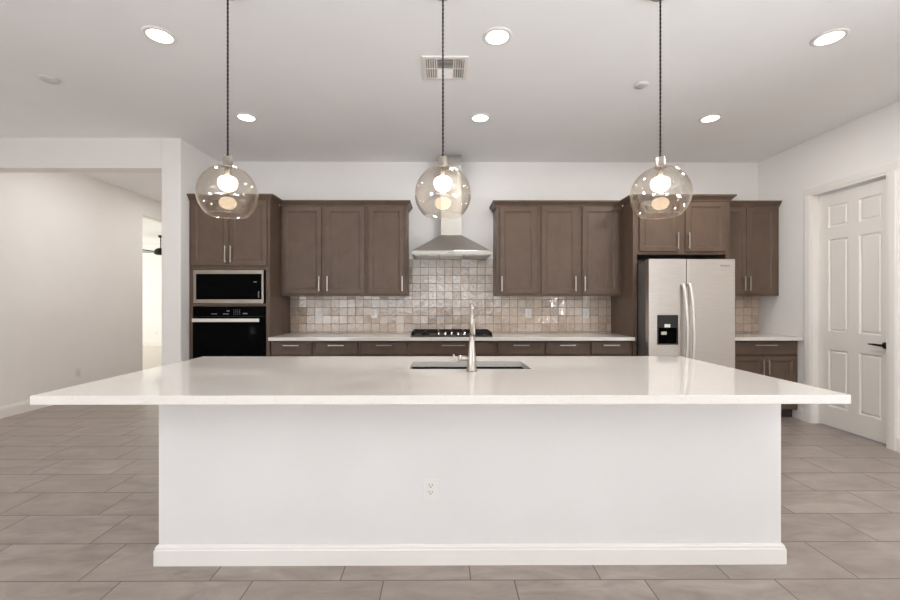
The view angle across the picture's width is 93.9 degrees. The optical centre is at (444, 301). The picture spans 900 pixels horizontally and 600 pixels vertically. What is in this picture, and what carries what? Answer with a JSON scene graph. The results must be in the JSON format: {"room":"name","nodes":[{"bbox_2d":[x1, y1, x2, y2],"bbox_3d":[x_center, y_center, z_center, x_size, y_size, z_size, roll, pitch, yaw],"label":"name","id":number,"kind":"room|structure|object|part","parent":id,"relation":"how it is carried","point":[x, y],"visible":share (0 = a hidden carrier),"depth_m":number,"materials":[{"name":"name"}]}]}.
{"room":"kitchen","nodes":[
{"label":"kitchen","id":0,"kind":"room"},
{"bbox_2d":[0,173,161,406],"bbox_3d":[-5.000,-0.225,1.985,0.120,3.050,13.420,0,0,0],"label":"wall","id":1,"kind":"structure","parent":0,"point":[71,244],"depth_m":5.51,"materials":[{"name":"paint"}]},
{"bbox_2d":[0,400,50,418],"bbox_3d":[-4.928,1.235,1.090,0.016,0.130,11.630,0,0,0],"label":"baseboard","id":2,"kind":"structure","parent":1,"relation":"attached to","point":[21,407],"depth_m":4.86,"materials":[{"name":"paint"}]},
{"bbox_2d":[76,367,80,376],"bbox_3d":[-4.954,0.950,5.685,0.008,0.118,0.078,0,0,0],"label":"wall outlet","id":3,"kind":"object","parent":1,"relation":"attached to","point":[78,370],"visible":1,"depth_m":5.68,"materials":[{"name":"white plastic"}]},
{"bbox_2d":[0,138,161,172],"bbox_3d":[-3.985,-1.587,4.550,1.935,0.325,0.160,0,0,0],"label":"wall","id":4,"kind":"structure","parent":0,"point":[17,155],"depth_m":4.47,"materials":[{"name":"paint"}]},
{"bbox_2d":[143,243,161,340],"bbox_3d":[-7.828,-0.225,12.521,5.670,3.050,0.120,0,0,0],"label":"wall","id":5,"kind":"structure","parent":0,"point":[152,263],"depth_m":12.46,"materials":[{"name":"paint"}]},
{"bbox_2d":[143,341,161,345],"bbox_3d":[-7.887,1.235,12.453,5.550,0.130,0.016,0,0,0],"label":"baseboard","id":6,"kind":"structure","parent":5,"relation":"attached to","point":[145,343],"depth_m":12.44,"materials":[{"name":"paint"}]},
{"bbox_2d":[162,138,218,365],"bbox_3d":[-2.925,-0.225,6.530,0.205,3.050,4.110,0,0,0],"label":"wall","id":7,"kind":"structure","parent":0,"point":[183,163],"depth_m":4.48,"materials":[{"name":"paint"}]},
{"bbox_2d":[0,0,899,242],"bbox_3d":[-3.170,-1.810,3.924,15.500,0.120,17.520,0,0,0],"label":"ceiling","id":8,"kind":"structure","parent":0,"point":[322,80],"depth_m":3.20,"materials":[{"name":"paint"}]},
{"bbox_2d":[38,74,60,84],"bbox_3d":[-3.096,-1.742,3.295,0.132,0.014,0.132,0,0,0],"label":"sprinkler cover","id":9,"kind":"object","parent":8,"relation":"attached to","point":[46,78],"visible":1,"depth_m":3.28,"materials":[{"name":"plastic"}]},
{"bbox_2d":[143,235,161,254],"bbox_3d":[-7.519,-1.492,11.052,1.316,0.514,1.357,0,0,0],"label":"ceiling fan","id":10,"kind":"object","parent":8,"relation":"hanging from","point":[158,251],"visible":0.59,"depth_m":10.96,"materials":[{"name":"metal"}]},
{"bbox_3d":[-7.475,-1.327,11.063,0.300,0.185,0.300,0,0,0],"label":"motor","id":11,"kind":"part","parent":10,"relation":"part of","materials":[{"name":"metal"}]},
{"bbox_2d":[141,26,176,44],"bbox_3d":[-1.869,-1.746,2.756,0.196,0.007,0.196,0,0,0],"label":"recessed light","id":12,"kind":"object","parent":8,"relation":"in","point":[154,33],"visible":1,"depth_m":2.75,"materials":[{"name":"paint"}]},
{"bbox_2d":[195,0,258,218],"bbox_3d":[-1.215,-1.117,2.354,0.316,1.264,0.316,0,0,0],"label":"pendant light","id":13,"kind":"object","parent":8,"relation":"hanging from","point":[227,183],"visible":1,"depth_m":2.35,"materials":[{"name":"clear glass"}]},
{"bbox_3d":[-1.215,-0.623,2.354,0.316,0.276,0.316,0,0,0],"label":"lamp shade","id":14,"kind":"part","parent":13,"relation":"part of","materials":[{"name":"clear glass"}]},
{"bbox_2d":[224,166,230,175],"bbox_3d":[-1.215,-0.730,2.354,0.036,0.052,0.036,0,0,0],"label":"socket","id":15,"kind":"object","parent":13,"relation":"attached to","point":[227,169],"depth_m":2.34,"materials":[{"name":"silver metal"}]},
{"bbox_3d":[-1.215,-0.661,2.354,0.103,0.084,0.103,0,0,0],"label":"bulb","id":16,"kind":"part","parent":13,"relation":"part of","materials":[{"name":"white glass"}]},
{"bbox_3d":[-1.215,-1.276,2.354,0.012,0.899,0.012,0,0,0],"label":"cord","id":17,"kind":"part","parent":13,"relation":"part of","materials":[{"name":"black"}]},
{"bbox_2d":[235,113,257,121],"bbox_3d":[-1.875,-1.746,3.976,0.196,0.007,0.196,0,0,0],"label":"recessed light","id":18,"kind":"object","parent":8,"relation":"in","point":[247,117],"visible":1,"depth_m":3.97,"materials":[{"name":"paint"}]},
{"bbox_2d":[415,0,470,218],"bbox_3d":[-0.009,-1.117,2.360,0.316,1.264,0.316,0,0,0],"label":"pendant light","id":19,"kind":"object","parent":8,"relation":"hanging from","point":[442,183],"visible":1,"depth_m":2.35,"materials":[{"name":"clear glass"}]},
{"bbox_2d":[440,167,445,175],"bbox_3d":[-0.009,-0.730,2.360,0.036,0.052,0.036,0,0,0],"label":"socket","id":20,"kind":"object","parent":19,"relation":"attached to","point":[442,169],"depth_m":2.34,"materials":[{"name":"silver metal"}]},
{"bbox_3d":[-0.009,-0.623,2.360,0.316,0.276,0.316,0,0,0],"label":"lamp shade","id":21,"kind":"part","parent":19,"relation":"part of","materials":[{"name":"clear glass"}]},
{"bbox_3d":[-0.009,-1.276,2.360,0.012,0.899,0.012,0,0,0],"label":"cord","id":22,"kind":"part","parent":19,"relation":"part of","materials":[{"name":"black"}]},
{"bbox_3d":[-0.009,-0.661,2.360,0.103,0.084,0.103,0,0,0],"label":"bulb","id":23,"kind":"part","parent":19,"relation":"part of","materials":[{"name":"white glass"}]},
{"bbox_2d":[422,56,467,79],"bbox_3d":[0.004,-1.743,3.140,0.330,0.012,0.310,0,0,0],"label":"ceiling vent","id":24,"kind":"object","parent":8,"relation":"in","point":[455,67],"visible":1,"depth_m":3.13,"materials":[{"name":"metal"}]},
{"bbox_2d":[470,113,490,121],"bbox_3d":[0.340,-1.746,3.987,0.196,0.007,0.196,0,0,0],"label":"recessed light","id":25,"kind":"object","parent":8,"relation":"in","point":[479,117],"visible":1,"depth_m":3.97,"materials":[{"name":"paint"}]},
{"bbox_2d":[482,27,511,45],"bbox_3d":[0.348,-1.746,2.767,0.196,0.007,0.196,0,0,0],"label":"recessed light","id":26,"kind":"object","parent":8,"relation":"in","point":[495,36],"visible":1,"depth_m":2.76,"materials":[{"name":"paint"}]},
{"bbox_2d":[634,81,648,88],"bbox_3d":[1.583,-1.742,3.378,0.104,0.014,0.104,0,0,0],"label":"sprinkler cover","id":27,"kind":"object","parent":8,"relation":"attached to","point":[642,84],"visible":1,"depth_m":3.37,"materials":[{"name":"plastic"}]},
{"bbox_2d":[630,0,692,218],"bbox_3d":[1.216,-1.117,2.366,0.316,1.264,0.316,0,0,0],"label":"pendant light","id":28,"kind":"object","parent":8,"relation":"hanging from","point":[661,183],"visible":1,"depth_m":2.36,"materials":[{"name":"clear glass"}]},
{"bbox_2d":[657,167,663,176],"bbox_3d":[1.216,-0.730,2.366,0.036,0.052,0.036,0,0,0],"label":"socket","id":29,"kind":"object","parent":28,"relation":"attached to","point":[660,170],"depth_m":2.35,"materials":[{"name":"silver metal"}]},
{"bbox_3d":[1.216,-1.276,2.366,0.012,0.899,0.012,0,0,0],"label":"cord","id":30,"kind":"part","parent":28,"relation":"part of","materials":[{"name":"black"}]},
{"bbox_3d":[1.216,-0.661,2.366,0.103,0.084,0.103,0,0,0],"label":"bulb","id":31,"kind":"part","parent":28,"relation":"part of","materials":[{"name":"white glass"}]},
{"bbox_3d":[1.216,-0.623,2.366,0.316,0.276,0.316,0,0,0],"label":"lamp shade","id":32,"kind":"part","parent":28,"relation":"part of","materials":[{"name":"clear glass"}]},
{"bbox_2d":[698,114,722,122],"bbox_3d":[2.530,-1.746,3.998,0.196,0.007,0.196,0,0,0],"label":"recessed light","id":33,"kind":"object","parent":8,"relation":"in","point":[711,117],"visible":1,"depth_m":3.99,"materials":[{"name":"paint"}]},
{"bbox_2d":[810,28,849,46],"bbox_3d":[2.546,-1.746,2.778,0.196,0.007,0.196,0,0,0],"label":"recessed light","id":34,"kind":"object","parent":8,"relation":"in","point":[829,37],"visible":1,"depth_m":2.77,"materials":[{"name":"paint"}]},
{"bbox_2d":[0,346,899,599],"bbox_3d":[-3.170,1.350,3.884,15.500,0.100,17.440,0,0,0],"label":"floor","id":35,"kind":"structure","parent":0,"point":[79,484],"depth_m":2.23,"materials":[{"name":"tile"}]},
{"bbox_2d":[187,194,289,359],"bbox_3d":[-2.344,0.059,4.906,0.935,2.482,0.661,0,0,0],"label":"tall cabinet","id":36,"kind":"object","parent":35,"relation":"on","point":[252,242],"visible":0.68,"depth_m":4.62,"materials":[{"name":"brown wood"}]},
{"bbox_3d":[-2.575,-0.754,4.617,0.410,0.708,0.020,0,0,0],"label":"door","id":37,"kind":"part","parent":36,"relation":"part of","materials":[{"name":"brown wood"}]},
{"bbox_2d":[192,306,265,358],"bbox_3d":[-2.368,0.418,4.867,0.783,0.740,0.642,0,0,0],"label":"wall oven","id":38,"kind":"object","parent":36,"relation":"in","point":[217,330],"visible":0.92,"depth_m":4.60,"materials":[{"name":"black glass"}]},
{"bbox_3d":[-2.373,0.198,4.574,0.726,0.038,0.056,0,0,0],"label":"handle","id":39,"kind":"part","parent":38,"relation":"part of","materials":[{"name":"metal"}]},
{"bbox_3d":[-2.367,0.102,4.618,0.783,0.105,0.023,0,0,0],"label":"control panel","id":40,"kind":"part","parent":38,"relation":"part of","materials":[{"name":"black glass"}]},
{"bbox_2d":[193,270,265,302],"bbox_3d":[-2.372,-0.168,4.871,0.767,0.364,0.535,0,0,0],"label":"microwave","id":41,"kind":"object","parent":36,"relation":"in","point":[209,286],"visible":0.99,"depth_m":4.61,"materials":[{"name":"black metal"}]},
{"bbox_3d":[-2.367,-0.169,4.617,0.715,0.280,0.025,0,0,0],"label":"door","id":42,"kind":"part","parent":41,"relation":"part of","materials":[{"name":"black glass"}]},
{"bbox_3d":[-2.343,-1.149,4.719,0.935,0.067,0.278,0,0,0],"label":"crown","id":43,"kind":"part","parent":36,"relation":"part of","materials":[{"name":"brown wood"}]},
{"bbox_3d":[-2.158,-0.754,4.619,0.410,0.708,0.020,0,0,0],"label":"door","id":44,"kind":"part","parent":36,"relation":"part of","materials":[{"name":"brown wood"}]},
{"bbox_2d":[271,341,313,355],"bbox_3d":[-1.683,0.863,4.914,0.476,0.875,0.631,0,0,0],"label":"drawer","id":45,"kind":"object","parent":35,"relation":"on","point":[278,348],"visible":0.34,"depth_m":4.63,"materials":[{"name":"brown wood"}]},
{"bbox_2d":[314,341,359,355],"bbox_3d":[-1.194,0.863,4.917,0.501,0.875,0.631,0,0,0],"label":"drawer","id":46,"kind":"object","parent":35,"relation":"on","point":[321,348],"visible":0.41,"depth_m":4.63,"materials":[{"name":"brown wood"}]},
{"bbox_2d":[360,341,408,355],"bbox_3d":[-0.668,0.863,4.919,0.549,0.875,0.631,0,0,0],"label":"drawer","id":47,"kind":"object","parent":35,"relation":"on","point":[367,348],"visible":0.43,"depth_m":4.64,"materials":[{"name":"brown wood"}]},
{"bbox_2d":[409,341,495,355],"bbox_3d":[0.091,0.863,4.923,0.967,0.875,0.631,0,0,0],"label":"base cabinet","id":48,"kind":"object","parent":35,"relation":"on","point":[416,348],"visible":0.21,"depth_m":4.64,"materials":[{"name":"brown wood"}]},
{"bbox_2d":[268,333,634,340],"bbox_3d":[0.080,0.405,4.912,4.008,0.038,0.654,0,0,0],"label":"countertop","id":49,"kind":"structure","parent":48,"relation":"on","point":[290,336],"depth_m":4.59,"materials":[{"name":"white stone"}]},
{"bbox_2d":[411,329,492,336],"bbox_3d":[0.079,0.360,4.926,0.920,0.052,0.520,0,0,0],"label":"cooktop","id":50,"kind":"object","parent":49,"relation":"in","point":[416,332],"visible":0.93,"depth_m":4.75,"materials":[{"name":"metal"}]},
{"bbox_2d":[153,404,786,565],"bbox_3d":[0.130,0.862,2.502,3.127,0.876,0.858,0,0,0],"label":"kitchen island","id":51,"kind":"object","parent":35,"relation":"on","point":[305,484],"visible":0.81,"depth_m":2.09,"materials":[{"name":"white quartz"},{"name":"paint"}]},
{"bbox_2d":[423,476,438,499],"bbox_3d":[-0.068,0.924,2.084,0.078,0.118,0.008,0,0,0],"label":"wall outlet","id":52,"kind":"object","parent":51,"relation":"attached to","point":[430,483],"visible":1,"depth_m":2.08,"materials":[{"name":"white plastic"}]},
{"bbox_2d":[427,482,433,494],"bbox_3d":[-0.068,0.924,2.081,0.034,0.068,0.003,0,0,0],"label":"socket","id":53,"kind":"object","parent":52,"relation":"attached to","point":[430,485],"depth_m":2.08,"materials":[{"name":"white plastic"}]},
{"bbox_2d":[30,356,850,404],"bbox_3d":[-0.012,0.405,2.360,3.394,0.037,1.250,0,0,0],"label":"island countertop","id":54,"kind":"structure","parent":51,"relation":"on","point":[205,380],"depth_m":1.99,"materials":[{"name":"white stone"}]},
{"bbox_2d":[452,304,476,371],"bbox_3d":[0.115,0.198,2.426,0.143,0.375,0.202,0,0,0],"label":"faucet","id":55,"kind":"object","parent":54,"relation":"on","point":[470,358],"visible":1,"depth_m":2.34,"materials":[{"name":"silver metal"}]},
{"bbox_3d":[0.093,0.315,2.356,0.100,0.050,0.036,0,0,0],"label":"handle","id":56,"kind":"part","parent":55,"relation":"part of","materials":[{"name":"silver metal"}]},
{"bbox_2d":[412,367,523,368],"bbox_3d":[0.150,0.528,2.581,0.749,0.208,0.364,0,0,0],"label":"sink","id":57,"kind":"object","parent":54,"relation":"in","point":[413,367],"visible":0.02,"depth_m":2.75,"materials":[{"name":"metal"}]},
{"bbox_3d":[0.130,1.251,2.502,3.127,0.098,0.858,0,0,0],"label":"baseboard","id":58,"kind":"part","parent":51,"relation":"part of","materials":[{"name":"paint"}]},
{"bbox_2d":[496,341,543,355],"bbox_3d":[0.842,0.863,4.927,0.532,0.875,0.631,0,0,0],"label":"base cabinet","id":59,"kind":"object","parent":35,"relation":"on","point":[503,348],"visible":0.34,"depth_m":4.64,"materials":[{"name":"brown wood"}]},
{"bbox_2d":[544,341,588,355],"bbox_3d":[1.359,0.863,4.929,0.501,0.875,0.631,0,0,0],"label":"base cabinet","id":60,"kind":"object","parent":35,"relation":"on","point":[551,348],"visible":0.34,"depth_m":4.65,"materials":[{"name":"brown wood"}]},
{"bbox_2d":[589,341,631,355],"bbox_3d":[1.847,0.863,4.932,0.472,0.875,0.631,0,0,0],"label":"base cabinet","id":61,"kind":"object","parent":35,"relation":"on","point":[596,348],"visible":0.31,"depth_m":4.65,"materials":[{"name":"brown wood"}]},
{"bbox_2d":[611,194,736,355],"bbox_3d":[2.623,0.059,4.931,1.171,2.482,0.661,0,0,0],"label":"tall cabinet","id":62,"kind":"object","parent":35,"relation":"on","point":[702,231],"visible":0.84,"depth_m":4.64,"materials":[{"name":"brown wood"}]},
{"bbox_3d":[2.371,-0.833,4.642,0.436,0.545,0.020,0,0,0],"label":"door","id":63,"kind":"part","parent":62,"relation":"part of","materials":[{"name":"brown wood"}]},
{"bbox_3d":[2.624,-1.149,4.744,1.171,0.067,0.278,0,0,0],"label":"crown","id":64,"kind":"part","parent":62,"relation":"part of","materials":[{"name":"brown wood"}]},
{"bbox_3d":[2.885,-0.833,4.644,0.448,0.545,0.020,0,0,0],"label":"door","id":65,"kind":"part","parent":62,"relation":"part of","materials":[{"name":"brown wood"}]},
{"bbox_2d":[637,259,734,368],"bbox_3d":[2.597,0.424,4.774,0.910,1.752,0.879,0,0,0],"label":"refrigerator","id":66,"kind":"object","parent":35,"relation":"on","point":[686,307],"visible":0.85,"depth_m":4.41,"materials":[{"name":"metal"}]},
{"bbox_3d":[2.340,0.369,4.443,0.393,1.642,0.072,0,0,0],"label":"freezer door","id":67,"kind":"part","parent":66,"relation":"part of","materials":[{"name":"metal"}]},
{"bbox_3d":[2.503,0.297,4.372,0.039,0.990,0.085,0,0,-24],"label":"handle","id":68,"kind":"part","parent":66,"relation":"part of","materials":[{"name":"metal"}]},
{"bbox_3d":[2.571,0.297,4.372,0.039,0.990,0.085,0,0,-24],"label":"handle","id":69,"kind":"part","parent":66,"relation":"part of","materials":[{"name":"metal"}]},
{"bbox_3d":[2.799,0.369,4.445,0.509,1.642,0.072,0,0,0],"label":"door","id":70,"kind":"part","parent":66,"relation":"part of","materials":[{"name":"metal"}]},
{"bbox_2d":[735,341,796,416],"bbox_3d":[3.547,0.863,4.940,0.768,0.875,0.631,0,0,0],"label":"base cabinet","id":71,"kind":"object","parent":35,"relation":"on","point":[776,359],"visible":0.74,"depth_m":4.66,"materials":[{"name":"brown wood"}]},
{"bbox_3d":[3.371,0.892,4.667,0.358,0.585,0.020,0,0,0],"label":"door","id":72,"kind":"part","parent":71,"relation":"part of","materials":[{"name":"brown wood"}]},
{"bbox_3d":[3.522,0.720,4.641,0.012,0.175,0.033,0,0,0],"label":"handle","id":73,"kind":"part","parent":71,"relation":"part of","materials":[{"name":"silver metal"}]},
{"bbox_3d":[3.552,0.511,4.668,0.721,0.134,0.020,0,0,0],"label":"drawer","id":74,"kind":"part","parent":71,"relation":"part of","materials":[{"name":"brown wood"}]},
{"bbox_2d":[735,333,802,340],"bbox_3d":[3.547,0.405,4.930,0.770,0.038,0.654,0,0,0],"label":"countertop","id":75,"kind":"structure","parent":71,"relation":"on","point":[738,336],"depth_m":4.61,"materials":[{"name":"white stone"}]},
{"bbox_3d":[3.733,0.892,4.669,0.358,0.585,0.020,0,0,0],"label":"door","id":76,"kind":"part","parent":71,"relation":"part of","materials":[{"name":"brown wood"}]},
{"bbox_2d":[219,162,757,262],"bbox_3d":[0.618,-0.225,5.313,6.870,3.050,0.120,0,0,0],"label":"wall","id":77,"kind":"structure","parent":0,"point":[488,181],"depth_m":5.25,"materials":[{"name":"paint"}]},
{"bbox_2d":[280,200,366,295],"bbox_3d":[-1.417,-0.627,5.051,1.009,1.109,0.381,0,0,0],"label":"upper cabinet","id":78,"kind":"object","parent":77,"relation":"attached to","point":[323,243],"visible":1,"depth_m":4.90,"materials":[{"name":"brown wood"}]},
{"bbox_3d":[-1.663,-0.604,4.902,0.453,1.012,0.020,0,0,0],"label":"door","id":79,"kind":"part","parent":78,"relation":"part of","materials":[{"name":"brown wood"}]},
{"bbox_3d":[-1.416,-1.149,4.889,1.008,0.067,0.048,0,0,0],"label":"crown","id":80,"kind":"part","parent":78,"relation":"part of","materials":[{"name":"brown wood"}]},
{"bbox_3d":[-1.360,-0.213,4.877,0.012,0.175,0.033,0,0,0],"label":"handle","id":81,"kind":"part","parent":78,"relation":"part of","materials":[{"name":"silver metal"}]},
{"bbox_3d":[-1.157,-0.604,4.904,0.450,1.012,0.020,0,0,0],"label":"door","id":82,"kind":"part","parent":78,"relation":"part of","materials":[{"name":"brown wood"}]},
{"bbox_2d":[366,200,412,295],"bbox_3d":[-0.654,-0.627,5.054,0.514,1.109,0.381,0,0,0],"label":"upper cabinet","id":83,"kind":"object","parent":77,"relation":"attached to","point":[387,220],"visible":1,"depth_m":4.91,"materials":[{"name":"brown wood"}]},
{"bbox_3d":[-0.679,-0.604,4.907,0.415,1.012,0.020,0,0,0],"label":"door","id":84,"kind":"part","parent":83,"relation":"part of","materials":[{"name":"brown wood"}]},
{"bbox_3d":[-0.654,-1.149,5.057,0.514,0.067,0.376,0,0,0],"label":"crown","id":85,"kind":"part","parent":83,"relation":"part of","materials":[{"name":"brown wood"}]},
{"bbox_2d":[290,259,610,332],"bbox_3d":[0.079,-0.074,5.245,4.006,0.919,0.009,0,0,0],"label":"backsplash","id":86,"kind":"structure","parent":77,"relation":"attached to","point":[442,292],"depth_m":5.24,"materials":[{"name":"tile"}]},
{"bbox_2d":[315,309,321,317],"bbox_3d":[-1.567,0.142,5.228,0.078,0.118,0.008,0,0,0],"label":"wall outlet","id":87,"kind":"object","parent":86,"relation":"attached to","point":[318,312],"visible":1,"depth_m":5.23,"materials":[{"name":"white plastic"}]},
{"bbox_2d":[371,309,376,317],"bbox_3d":[-0.879,0.142,5.232,0.078,0.118,0.008,0,0,0],"label":"wall outlet","id":88,"kind":"object","parent":86,"relation":"attached to","point":[373,311],"visible":1,"depth_m":5.23,"materials":[{"name":"white plastic"}]},
{"bbox_2d":[525,309,531,317],"bbox_3d":[1.049,0.142,5.241,0.078,0.118,0.008,0,0,0],"label":"wall outlet","id":89,"kind":"object","parent":86,"relation":"attached to","point":[528,312],"visible":1,"depth_m":5.24,"materials":[{"name":"white plastic"}]},
{"bbox_2d":[583,309,588,317],"bbox_3d":[1.765,0.142,5.245,0.078,0.118,0.008,0,0,0],"label":"wall outlet","id":90,"kind":"object","parent":86,"relation":"attached to","point":[585,311],"visible":1,"depth_m":5.24,"materials":[{"name":"white plastic"}]},
{"bbox_2d":[412,155,490,258],"bbox_3d":[0.079,-1.139,4.999,0.898,1.220,0.499,0,0,0],"label":"range hood","id":91,"kind":"object","parent":77,"relation":"attached to","point":[450,244],"visible":0.98,"depth_m":4.99,"materials":[{"name":"metal"}]},
{"bbox_2d":[489,200,539,295],"bbox_3d":[0.833,-0.627,5.062,0.544,1.109,0.381,0,0,0],"label":"upper cabinet","id":92,"kind":"object","parent":77,"relation":"attached to","point":[515,222],"visible":1,"depth_m":4.91,"materials":[{"name":"brown wood"}]},
{"bbox_3d":[0.668,-0.213,4.887,0.012,0.175,0.033,0,0,0],"label":"handle","id":93,"kind":"part","parent":92,"relation":"part of","materials":[{"name":"silver metal"}]},
{"bbox_3d":[0.832,-1.149,5.064,0.544,0.067,0.376,0,0,0],"label":"crown","id":94,"kind":"part","parent":92,"relation":"part of","materials":[{"name":"brown wood"}]},
{"bbox_3d":[0.860,-0.604,4.914,0.426,1.012,0.020,0,0,0],"label":"door","id":95,"kind":"part","parent":92,"relation":"part of","materials":[{"name":"brown wood"}]},
{"bbox_2d":[539,200,622,295],"bbox_3d":[1.594,-0.627,5.066,0.977,1.109,0.381,0,0,0],"label":"upper cabinet","id":96,"kind":"object","parent":77,"relation":"attached to","point":[580,241],"visible":0.98,"depth_m":4.92,"materials":[{"name":"brown wood"}]},
{"bbox_3d":[1.341,-0.604,4.917,0.415,1.012,0.020,0,0,0],"label":"door","id":97,"kind":"part","parent":96,"relation":"part of","materials":[{"name":"brown wood"}]},
{"bbox_3d":[1.528,-0.213,4.891,0.012,0.175,0.033,0,0,0],"label":"handle","id":98,"kind":"part","parent":96,"relation":"part of","materials":[{"name":"silver metal"}]},
{"bbox_3d":[1.593,-1.149,4.904,0.974,0.067,0.048,0,0,0],"label":"crown","id":99,"kind":"part","parent":96,"relation":"part of","materials":[{"name":"brown wood"}]},
{"bbox_3d":[1.827,-0.604,4.919,0.432,1.012,0.020,0,0,0],"label":"door","id":100,"kind":"part","parent":96,"relation":"part of","materials":[{"name":"brown wood"}]},
{"bbox_2d":[735,296,757,332],"bbox_3d":[3.547,0.157,5.262,0.770,0.457,0.009,0,0,0],"label":"backsplash","id":101,"kind":"structure","parent":77,"relation":"attached to","point":[746,307],"depth_m":5.26,"materials":[{"name":"tile"}]},
{"bbox_2d":[730,200,781,295],"bbox_3d":[3.546,-0.627,5.075,0.768,1.109,0.381,0,0,0],"label":"upper cabinet","id":102,"kind":"object","parent":77,"relation":"attached to","point":[754,224],"visible":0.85,"depth_m":4.93,"materials":[{"name":"brown wood"}]},
{"bbox_3d":[3.354,-0.604,4.927,0.357,1.012,0.020,0,0,0],"label":"door","id":103,"kind":"part","parent":102,"relation":"part of","materials":[{"name":"brown wood"}]},
{"bbox_3d":[3.566,-0.213,4.901,0.012,0.175,0.033,0,0,0],"label":"handle","id":104,"kind":"part","parent":102,"relation":"part of","materials":[{"name":"silver metal"}]},
{"bbox_3d":[3.549,-1.149,4.914,0.766,0.067,0.048,0,0,0],"label":"crown","id":105,"kind":"part","parent":102,"relation":"part of","materials":[{"name":"brown wood"}]},
{"bbox_3d":[3.714,-0.604,4.929,0.352,1.012,0.020,0,0,0],"label":"door","id":106,"kind":"part","parent":102,"relation":"part of","materials":[{"name":"brown wood"}]},
{"bbox_2d":[758,100,899,436],"bbox_3d":[4.029,-0.225,0.295,0.140,3.050,9.950,0,0,0],"label":"wall","id":107,"kind":"structure","parent":0,"point":[872,139],"depth_m":4.64,"materials":[{"name":"paint"}]},
{"bbox_2d":[800,408,803,420],"bbox_3d":[3.929,1.235,4.612,0.016,0.130,0.035,0,0,0],"label":"baseboard","id":108,"kind":"structure","parent":107,"relation":"attached to","point":[802,409],"depth_m":4.61,"materials":[{"name":"paint"}]},
{"bbox_2d":[803,159,898,451],"bbox_3d":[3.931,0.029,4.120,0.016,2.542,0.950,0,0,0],"label":"trim","id":109,"kind":"structure","parent":107,"relation":"attached to","point":[891,168],"depth_m":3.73,"materials":[{"name":"paint"}]},
{"bbox_2d":[818,179,885,443],"bbox_3d":[3.988,0.085,4.120,0.093,2.402,0.742,0,0,0],"label":"door","id":110,"kind":"structure","parent":107,"relation":"in","point":[851,222],"depth_m":4.10,"materials":[{"name":"paint"}]},
{"bbox_3d":[3.972,0.395,3.848,0.058,0.060,0.145,0,0,0],"label":"handle","id":111,"kind":"part","parent":110,"relation":"part of","materials":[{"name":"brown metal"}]},
{"bbox_2d":[897,437,899,452],"bbox_3d":[3.955,1.235,-0.518,0.016,0.130,8.325,0,0,0],"label":"baseboard","id":112,"kind":"structure","parent":107,"relation":"attached to","point":[898,438],"depth_m":3.63,"materials":[{"name":"paint"}]}
]}

